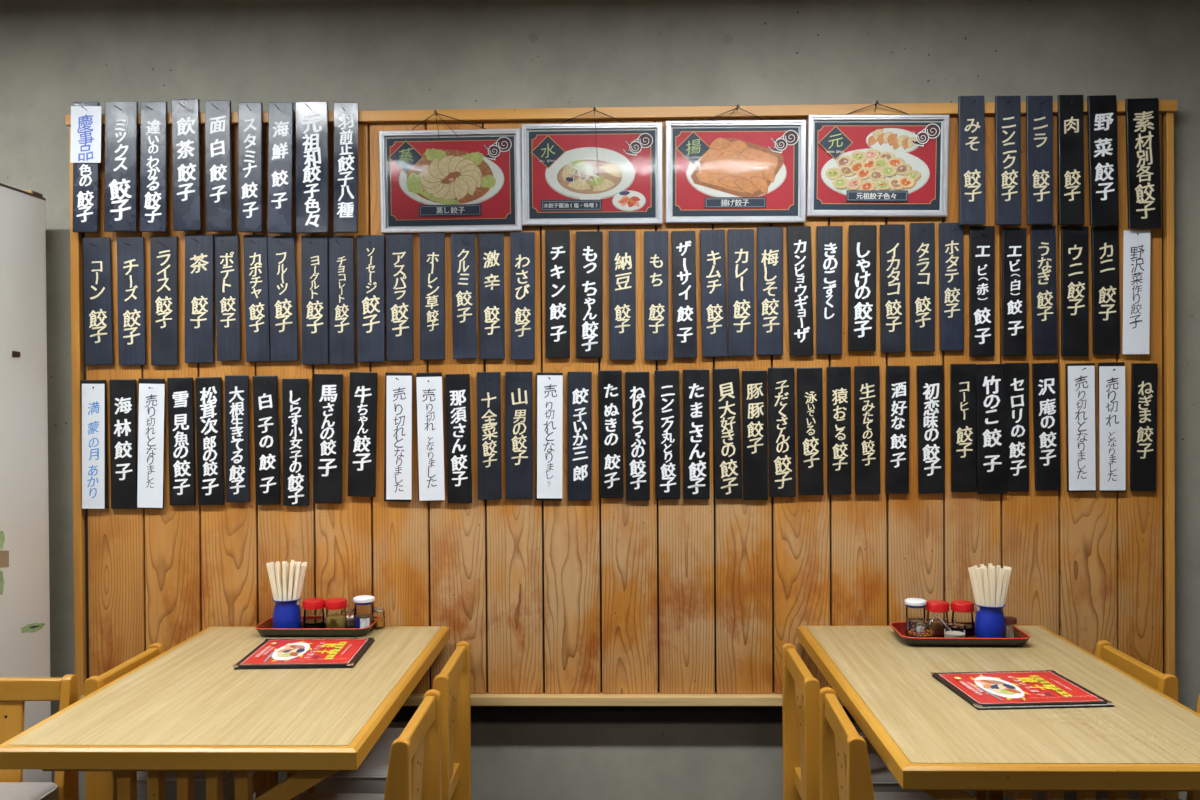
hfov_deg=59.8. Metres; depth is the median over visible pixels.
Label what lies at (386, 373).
plaque
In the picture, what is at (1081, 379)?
paper slip
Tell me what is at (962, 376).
plaque
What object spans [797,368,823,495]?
plaque
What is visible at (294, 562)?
chopsticks
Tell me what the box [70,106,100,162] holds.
paper slip
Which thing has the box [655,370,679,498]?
plaque
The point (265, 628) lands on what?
serving tray
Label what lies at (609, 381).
plaque
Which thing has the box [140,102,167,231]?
plaque
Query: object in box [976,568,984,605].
chopsticks
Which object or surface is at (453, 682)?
dining chair
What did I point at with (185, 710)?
dining table
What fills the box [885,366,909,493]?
plaque
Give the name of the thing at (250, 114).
plaque
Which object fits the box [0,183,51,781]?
tall cabinet
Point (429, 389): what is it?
paper slip
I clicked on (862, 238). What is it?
plaque
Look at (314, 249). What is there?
plaque
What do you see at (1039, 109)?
plaque
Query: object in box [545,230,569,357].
plaque
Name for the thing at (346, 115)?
plaque
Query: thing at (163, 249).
plaque
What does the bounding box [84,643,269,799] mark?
dining chair
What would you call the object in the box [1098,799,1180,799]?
seat cushion
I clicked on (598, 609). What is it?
wooden wall panel
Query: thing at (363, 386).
plaque
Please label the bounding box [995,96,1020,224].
plaque
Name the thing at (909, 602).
pepper shaker
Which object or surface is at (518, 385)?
plaque
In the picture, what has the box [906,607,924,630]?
bottle
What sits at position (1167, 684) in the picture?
dining chair
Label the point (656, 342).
plaque
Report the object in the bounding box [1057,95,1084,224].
plaque
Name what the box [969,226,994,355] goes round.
plaque
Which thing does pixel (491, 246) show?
plaque
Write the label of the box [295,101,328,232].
plaque
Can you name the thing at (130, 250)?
plaque
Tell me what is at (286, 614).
holder
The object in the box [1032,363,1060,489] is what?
plaque
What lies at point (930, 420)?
plaque
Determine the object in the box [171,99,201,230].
plaque
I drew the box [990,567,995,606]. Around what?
chopsticks
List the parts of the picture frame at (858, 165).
caption plate, hanging cord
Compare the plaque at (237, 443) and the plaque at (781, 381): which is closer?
the plaque at (781, 381)
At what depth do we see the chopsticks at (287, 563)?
3.06 m
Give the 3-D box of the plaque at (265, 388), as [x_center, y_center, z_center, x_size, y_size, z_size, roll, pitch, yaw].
[-1.015,0.122,3.172,0.074,0.392,0.016,-1,0,1]
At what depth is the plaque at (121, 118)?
3.15 m
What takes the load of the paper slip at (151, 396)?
attached to the wooden wall panel
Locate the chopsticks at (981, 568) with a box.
[981,568,984,600]
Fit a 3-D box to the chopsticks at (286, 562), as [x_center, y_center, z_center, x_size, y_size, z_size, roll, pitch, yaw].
[-0.920,0.569,3.052,0.012,0.190,0.005,-1,2,-15]
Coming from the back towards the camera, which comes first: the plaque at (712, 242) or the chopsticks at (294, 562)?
the plaque at (712, 242)
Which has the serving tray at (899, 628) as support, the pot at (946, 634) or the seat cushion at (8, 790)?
the pot at (946, 634)
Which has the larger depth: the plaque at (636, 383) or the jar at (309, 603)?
the plaque at (636, 383)
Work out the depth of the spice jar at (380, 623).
3.09 m
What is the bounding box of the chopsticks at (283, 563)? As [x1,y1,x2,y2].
[282,562,286,600]
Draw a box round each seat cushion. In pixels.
[0,782,58,799]
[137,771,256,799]
[297,793,383,799]
[315,728,404,792]
[858,732,922,791]
[874,792,936,799]
[1033,791,1138,799]
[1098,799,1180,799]
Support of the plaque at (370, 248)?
attached to the wooden wall panel
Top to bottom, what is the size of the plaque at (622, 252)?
0.390 m
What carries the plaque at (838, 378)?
attached to the wooden wall panel
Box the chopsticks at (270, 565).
[269,564,278,600]
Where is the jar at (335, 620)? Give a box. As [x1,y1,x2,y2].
[324,597,346,627]
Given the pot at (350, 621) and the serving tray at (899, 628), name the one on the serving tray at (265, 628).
the pot at (350, 621)
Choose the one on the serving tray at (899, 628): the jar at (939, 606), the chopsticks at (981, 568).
the jar at (939, 606)
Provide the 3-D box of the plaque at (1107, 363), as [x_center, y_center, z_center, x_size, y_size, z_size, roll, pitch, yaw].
[1.529,0.081,3.114,0.076,0.385,0.010,-1,0,1]
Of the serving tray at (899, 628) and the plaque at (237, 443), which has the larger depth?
the plaque at (237, 443)
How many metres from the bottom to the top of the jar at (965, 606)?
0.092 m
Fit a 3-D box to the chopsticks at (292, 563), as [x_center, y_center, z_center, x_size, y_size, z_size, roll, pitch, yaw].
[-0.906,0.571,3.056,0.027,0.190,0.005,0,0,13]
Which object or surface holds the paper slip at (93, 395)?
attached to the wooden wall panel
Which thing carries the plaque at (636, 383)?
attached to the wooden wall panel
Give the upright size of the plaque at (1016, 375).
0.385 m
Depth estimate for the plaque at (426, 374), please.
3.16 m
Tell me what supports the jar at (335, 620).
on the serving tray at (265, 628)
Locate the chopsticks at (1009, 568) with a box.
[1002,567,1011,609]
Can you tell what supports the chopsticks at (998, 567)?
in the holder at (989, 621)
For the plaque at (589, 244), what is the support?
attached to the wooden wall panel
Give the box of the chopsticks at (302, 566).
[296,565,304,604]
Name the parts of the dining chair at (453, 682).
post, rail, rail, post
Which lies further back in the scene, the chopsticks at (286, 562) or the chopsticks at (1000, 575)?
the chopsticks at (286, 562)
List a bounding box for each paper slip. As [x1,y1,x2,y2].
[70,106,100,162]
[82,384,104,508]
[137,384,164,507]
[386,376,411,499]
[416,377,444,500]
[537,375,562,497]
[1068,366,1095,489]
[1099,366,1125,489]
[1123,230,1150,353]
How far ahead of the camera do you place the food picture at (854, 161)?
3.12 m
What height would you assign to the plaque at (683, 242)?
0.382 m
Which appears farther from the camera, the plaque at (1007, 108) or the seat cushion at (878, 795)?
the plaque at (1007, 108)
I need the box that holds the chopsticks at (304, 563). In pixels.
[298,562,306,603]
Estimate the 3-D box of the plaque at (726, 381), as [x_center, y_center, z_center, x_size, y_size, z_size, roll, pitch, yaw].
[0.384,0.101,3.139,0.080,0.392,0.016,-1,0,1]
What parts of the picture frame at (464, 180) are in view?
hanging cord, caption plate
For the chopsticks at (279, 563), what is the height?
0.190 m
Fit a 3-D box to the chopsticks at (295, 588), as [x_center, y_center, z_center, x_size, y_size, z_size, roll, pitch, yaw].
[-0.893,0.570,3.049,0.042,0.189,0.005,0,0,14]
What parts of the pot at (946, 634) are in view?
glass, lid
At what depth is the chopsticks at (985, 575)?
2.89 m
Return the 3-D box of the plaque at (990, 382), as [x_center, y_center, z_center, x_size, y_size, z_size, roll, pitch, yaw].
[1.169,0.087,3.118,0.083,0.389,0.016,-1,0,1]
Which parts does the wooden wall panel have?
rail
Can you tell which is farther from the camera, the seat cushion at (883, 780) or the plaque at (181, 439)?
the plaque at (181, 439)
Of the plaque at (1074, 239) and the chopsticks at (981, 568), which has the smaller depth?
the chopsticks at (981, 568)
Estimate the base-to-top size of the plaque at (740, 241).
0.382 m
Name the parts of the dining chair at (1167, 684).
leg, rail, post, rail, post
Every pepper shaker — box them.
[353,595,374,630]
[904,598,926,631]
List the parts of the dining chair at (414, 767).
post, rail, post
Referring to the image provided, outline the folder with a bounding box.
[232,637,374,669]
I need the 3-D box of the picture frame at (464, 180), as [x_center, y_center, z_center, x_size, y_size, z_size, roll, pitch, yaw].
[-0.451,-0.686,3.138,0.428,0.361,0.047,0,0,1]
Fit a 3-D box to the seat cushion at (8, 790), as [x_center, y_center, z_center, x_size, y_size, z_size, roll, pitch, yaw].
[-1.472,0.959,2.378,0.358,0.092,0.254,0,0,1]
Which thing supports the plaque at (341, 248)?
attached to the wooden wall panel
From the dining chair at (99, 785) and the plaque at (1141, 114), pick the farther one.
the plaque at (1141, 114)
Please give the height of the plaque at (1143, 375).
0.380 m
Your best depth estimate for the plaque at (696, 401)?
3.14 m
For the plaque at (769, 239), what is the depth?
3.13 m
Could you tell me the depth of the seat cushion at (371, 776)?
2.54 m
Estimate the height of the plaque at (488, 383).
0.386 m
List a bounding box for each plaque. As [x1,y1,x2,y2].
[73,102,99,231]
[80,380,107,507]
[83,237,113,364]
[104,102,137,231]
[109,379,136,508]
[117,237,145,364]
[137,378,164,508]
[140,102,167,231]
[150,236,178,365]
[167,377,195,505]
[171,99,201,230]
[185,234,213,362]
[195,377,223,504]
[205,100,231,231]
[215,234,240,360]
[225,375,249,501]
[238,102,262,231]
[243,235,270,361]
[253,376,280,504]
[267,102,293,232]
[267,236,298,361]
[282,378,308,505]
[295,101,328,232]
[301,236,328,363]
[313,374,342,503]
[329,236,354,364]
[333,102,358,232]
[347,372,377,496]
[357,235,384,361]
[384,372,412,501]
[386,234,413,360]
[417,372,442,500]
[420,233,444,359]
[445,374,471,502]
[451,234,476,358]
[477,372,501,499]
[479,234,504,359]
[505,372,532,498]
[511,232,534,359]
[536,372,562,500]
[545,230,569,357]
[568,372,591,499]
[576,231,602,357]
[598,370,623,497]
[609,230,635,359]
[625,372,649,499]
[644,231,668,359]
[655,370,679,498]
[672,231,696,357]
[683,369,709,498]
[700,229,727,356]
[712,368,741,498]
[728,229,753,355]
[742,370,767,499]
[757,227,782,354]
[768,367,795,496]
[787,226,813,355]
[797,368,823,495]
[816,226,841,354]
[827,366,850,494]
[848,225,876,350]
[854,366,879,494]
[880,224,905,352]
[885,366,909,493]
[910,223,934,351]
[917,365,943,493]
[939,223,963,350]
[950,364,976,491]
[958,96,985,224]
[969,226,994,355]
[976,364,1005,493]
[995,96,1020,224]
[1002,228,1025,355]
[1004,363,1028,491]
[1026,96,1052,224]
[1030,225,1057,354]
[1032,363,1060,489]
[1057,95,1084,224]
[1061,226,1088,355]
[1065,363,1096,491]
[1087,95,1118,225]
[1091,226,1119,353]
[1098,362,1125,491]
[1125,98,1160,228]
[1130,363,1156,490]
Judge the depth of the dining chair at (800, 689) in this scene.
2.63 m
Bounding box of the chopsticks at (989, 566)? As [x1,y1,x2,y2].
[989,566,992,604]
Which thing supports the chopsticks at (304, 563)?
in the holder at (286, 614)
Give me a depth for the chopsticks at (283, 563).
3.04 m
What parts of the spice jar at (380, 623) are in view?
lid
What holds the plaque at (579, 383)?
attached to the wooden wall panel
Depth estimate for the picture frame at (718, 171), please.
3.13 m
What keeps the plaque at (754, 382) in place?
attached to the wooden wall panel
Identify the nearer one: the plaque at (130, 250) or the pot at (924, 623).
the pot at (924, 623)
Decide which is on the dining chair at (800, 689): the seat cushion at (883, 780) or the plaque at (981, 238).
the seat cushion at (883, 780)
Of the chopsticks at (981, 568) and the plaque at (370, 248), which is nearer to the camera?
the chopsticks at (981, 568)
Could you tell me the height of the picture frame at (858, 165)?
0.340 m
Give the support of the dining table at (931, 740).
on the floor
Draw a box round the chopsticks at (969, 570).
[968,567,977,610]
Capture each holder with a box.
[272,597,300,627]
[974,603,1005,637]
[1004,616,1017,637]
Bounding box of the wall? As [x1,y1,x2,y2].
[0,0,1199,799]
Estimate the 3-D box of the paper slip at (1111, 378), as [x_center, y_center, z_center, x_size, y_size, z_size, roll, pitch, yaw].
[1.526,0.084,3.103,0.076,0.370,0.006,0,0,1]
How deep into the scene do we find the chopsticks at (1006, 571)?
2.90 m
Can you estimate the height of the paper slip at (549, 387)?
0.371 m
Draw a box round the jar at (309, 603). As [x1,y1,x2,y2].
[302,598,324,627]
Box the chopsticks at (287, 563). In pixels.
[287,563,288,587]
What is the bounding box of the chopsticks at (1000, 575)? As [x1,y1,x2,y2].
[995,568,1002,606]
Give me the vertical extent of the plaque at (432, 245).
0.385 m
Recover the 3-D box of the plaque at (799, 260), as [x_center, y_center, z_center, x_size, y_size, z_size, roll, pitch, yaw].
[0.601,-0.327,3.127,0.071,0.388,0.022,-1,0,1]
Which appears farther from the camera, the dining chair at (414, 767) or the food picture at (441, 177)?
the food picture at (441, 177)
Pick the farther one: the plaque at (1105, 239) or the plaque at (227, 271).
the plaque at (227, 271)
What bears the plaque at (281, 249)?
attached to the wooden wall panel
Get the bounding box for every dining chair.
[0,674,78,799]
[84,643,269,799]
[295,689,441,799]
[315,641,470,799]
[782,643,922,799]
[819,687,936,799]
[988,640,1178,799]
[1098,694,1199,799]
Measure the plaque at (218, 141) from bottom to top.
0.395 m
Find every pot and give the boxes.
[341,605,356,627]
[906,613,937,637]
[939,617,965,637]
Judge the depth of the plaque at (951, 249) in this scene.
3.12 m
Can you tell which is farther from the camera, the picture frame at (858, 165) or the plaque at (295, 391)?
the plaque at (295, 391)
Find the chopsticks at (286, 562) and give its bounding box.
[286,562,287,600]
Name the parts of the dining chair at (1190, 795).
post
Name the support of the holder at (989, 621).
on the serving tray at (899, 628)
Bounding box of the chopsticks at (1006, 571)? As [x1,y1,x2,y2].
[999,569,1008,606]
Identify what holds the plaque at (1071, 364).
attached to the wooden wall panel
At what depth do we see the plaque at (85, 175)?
3.15 m
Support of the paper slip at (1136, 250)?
attached to the wooden wall panel
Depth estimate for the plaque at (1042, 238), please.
3.11 m
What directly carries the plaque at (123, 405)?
attached to the wooden wall panel
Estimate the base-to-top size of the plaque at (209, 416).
0.390 m
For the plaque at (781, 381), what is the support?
attached to the wooden wall panel
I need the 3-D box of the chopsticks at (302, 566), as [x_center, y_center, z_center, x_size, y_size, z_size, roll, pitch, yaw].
[-0.887,0.576,3.056,0.048,0.188,0.006,0,0,6]
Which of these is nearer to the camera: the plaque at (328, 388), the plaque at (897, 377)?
the plaque at (897, 377)
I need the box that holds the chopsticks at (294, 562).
[293,562,297,587]
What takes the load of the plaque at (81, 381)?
attached to the wooden wall panel
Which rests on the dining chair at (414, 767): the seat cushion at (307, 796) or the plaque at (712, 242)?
the seat cushion at (307, 796)
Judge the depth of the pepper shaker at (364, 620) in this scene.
3.04 m
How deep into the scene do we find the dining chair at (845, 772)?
2.27 m
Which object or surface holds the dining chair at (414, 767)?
on the floor
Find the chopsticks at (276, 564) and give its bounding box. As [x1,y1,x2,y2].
[275,563,282,600]
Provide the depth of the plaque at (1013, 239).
3.11 m
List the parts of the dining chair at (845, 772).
post, rail, post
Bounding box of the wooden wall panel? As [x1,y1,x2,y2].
[65,100,1176,721]
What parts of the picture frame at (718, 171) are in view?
caption plate, hanging cord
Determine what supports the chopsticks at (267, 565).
in the holder at (286, 614)
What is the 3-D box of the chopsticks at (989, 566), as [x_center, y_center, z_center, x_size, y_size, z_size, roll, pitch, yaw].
[1.089,0.557,2.904,0.012,0.190,0.005,0,2,7]
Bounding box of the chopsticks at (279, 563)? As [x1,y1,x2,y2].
[279,563,282,598]
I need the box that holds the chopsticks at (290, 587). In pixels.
[288,565,293,600]
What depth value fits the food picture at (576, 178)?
3.14 m
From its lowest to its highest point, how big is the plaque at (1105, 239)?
0.380 m
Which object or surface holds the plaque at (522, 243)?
attached to the wooden wall panel
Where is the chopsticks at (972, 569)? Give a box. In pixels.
[970,567,980,610]
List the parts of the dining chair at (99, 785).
post, rail, post, rail, leg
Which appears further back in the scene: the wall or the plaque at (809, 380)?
the wall
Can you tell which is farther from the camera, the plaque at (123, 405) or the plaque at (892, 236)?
the plaque at (123, 405)
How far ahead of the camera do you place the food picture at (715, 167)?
3.13 m
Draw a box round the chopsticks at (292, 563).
[291,562,294,594]
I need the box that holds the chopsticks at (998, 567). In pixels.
[995,566,1000,601]
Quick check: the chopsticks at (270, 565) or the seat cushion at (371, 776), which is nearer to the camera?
the seat cushion at (371, 776)
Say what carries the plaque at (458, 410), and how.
attached to the wooden wall panel
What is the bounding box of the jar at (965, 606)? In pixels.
[950,600,973,635]
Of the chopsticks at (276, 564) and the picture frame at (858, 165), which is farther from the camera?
the picture frame at (858, 165)
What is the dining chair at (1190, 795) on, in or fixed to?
on the floor
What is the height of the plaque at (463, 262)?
0.378 m
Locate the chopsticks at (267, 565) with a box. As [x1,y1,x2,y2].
[266,564,274,603]
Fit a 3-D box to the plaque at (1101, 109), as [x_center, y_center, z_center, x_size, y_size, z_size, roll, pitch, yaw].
[1.489,-0.709,3.082,0.083,0.386,0.022,-1,0,1]
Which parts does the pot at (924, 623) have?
lid, glass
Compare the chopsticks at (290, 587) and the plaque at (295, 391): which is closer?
the chopsticks at (290, 587)
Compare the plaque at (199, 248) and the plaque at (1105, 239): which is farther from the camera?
the plaque at (199, 248)
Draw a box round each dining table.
[0,626,449,799]
[798,625,1199,799]
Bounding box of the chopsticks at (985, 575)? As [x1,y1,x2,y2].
[983,568,989,606]
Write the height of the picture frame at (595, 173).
0.345 m
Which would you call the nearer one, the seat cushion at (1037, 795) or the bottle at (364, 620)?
the seat cushion at (1037, 795)
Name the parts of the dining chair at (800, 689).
post, rail, rail, post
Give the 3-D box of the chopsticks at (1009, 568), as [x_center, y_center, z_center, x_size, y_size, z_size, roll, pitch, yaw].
[1.123,0.559,2.908,0.049,0.188,0.006,0,0,6]
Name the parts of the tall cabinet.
keyhole plate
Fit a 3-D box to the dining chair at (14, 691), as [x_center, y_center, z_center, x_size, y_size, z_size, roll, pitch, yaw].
[-1.471,1.034,2.417,0.362,0.715,0.334,0,0,1]
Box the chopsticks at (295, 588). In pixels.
[292,563,300,599]
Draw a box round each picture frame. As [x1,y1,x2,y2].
[379,110,521,233]
[521,107,662,225]
[666,105,805,223]
[806,100,948,216]
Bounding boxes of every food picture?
[399,148,503,204]
[545,147,645,210]
[686,138,786,196]
[821,128,929,194]
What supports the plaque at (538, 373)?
attached to the wooden wall panel
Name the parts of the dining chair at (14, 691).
rail, post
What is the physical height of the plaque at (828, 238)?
0.385 m
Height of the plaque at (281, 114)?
0.394 m
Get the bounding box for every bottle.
[355,604,372,630]
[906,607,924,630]
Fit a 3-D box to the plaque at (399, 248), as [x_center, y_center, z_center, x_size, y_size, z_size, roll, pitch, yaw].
[-0.607,-0.310,3.146,0.081,0.382,0.042,0,0,1]
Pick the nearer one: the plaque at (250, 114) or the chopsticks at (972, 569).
the chopsticks at (972, 569)
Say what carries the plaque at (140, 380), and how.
attached to the wooden wall panel
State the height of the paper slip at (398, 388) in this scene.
0.375 m
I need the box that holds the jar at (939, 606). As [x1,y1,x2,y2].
[926,600,948,635]
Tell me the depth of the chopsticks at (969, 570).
2.92 m
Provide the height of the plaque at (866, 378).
0.386 m
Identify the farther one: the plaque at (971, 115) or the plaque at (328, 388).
the plaque at (328, 388)
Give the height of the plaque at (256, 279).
0.385 m
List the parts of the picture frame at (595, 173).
caption plate, hanging cord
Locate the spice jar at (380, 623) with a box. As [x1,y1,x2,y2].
[371,607,384,627]
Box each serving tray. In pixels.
[255,616,379,636]
[890,622,1030,646]

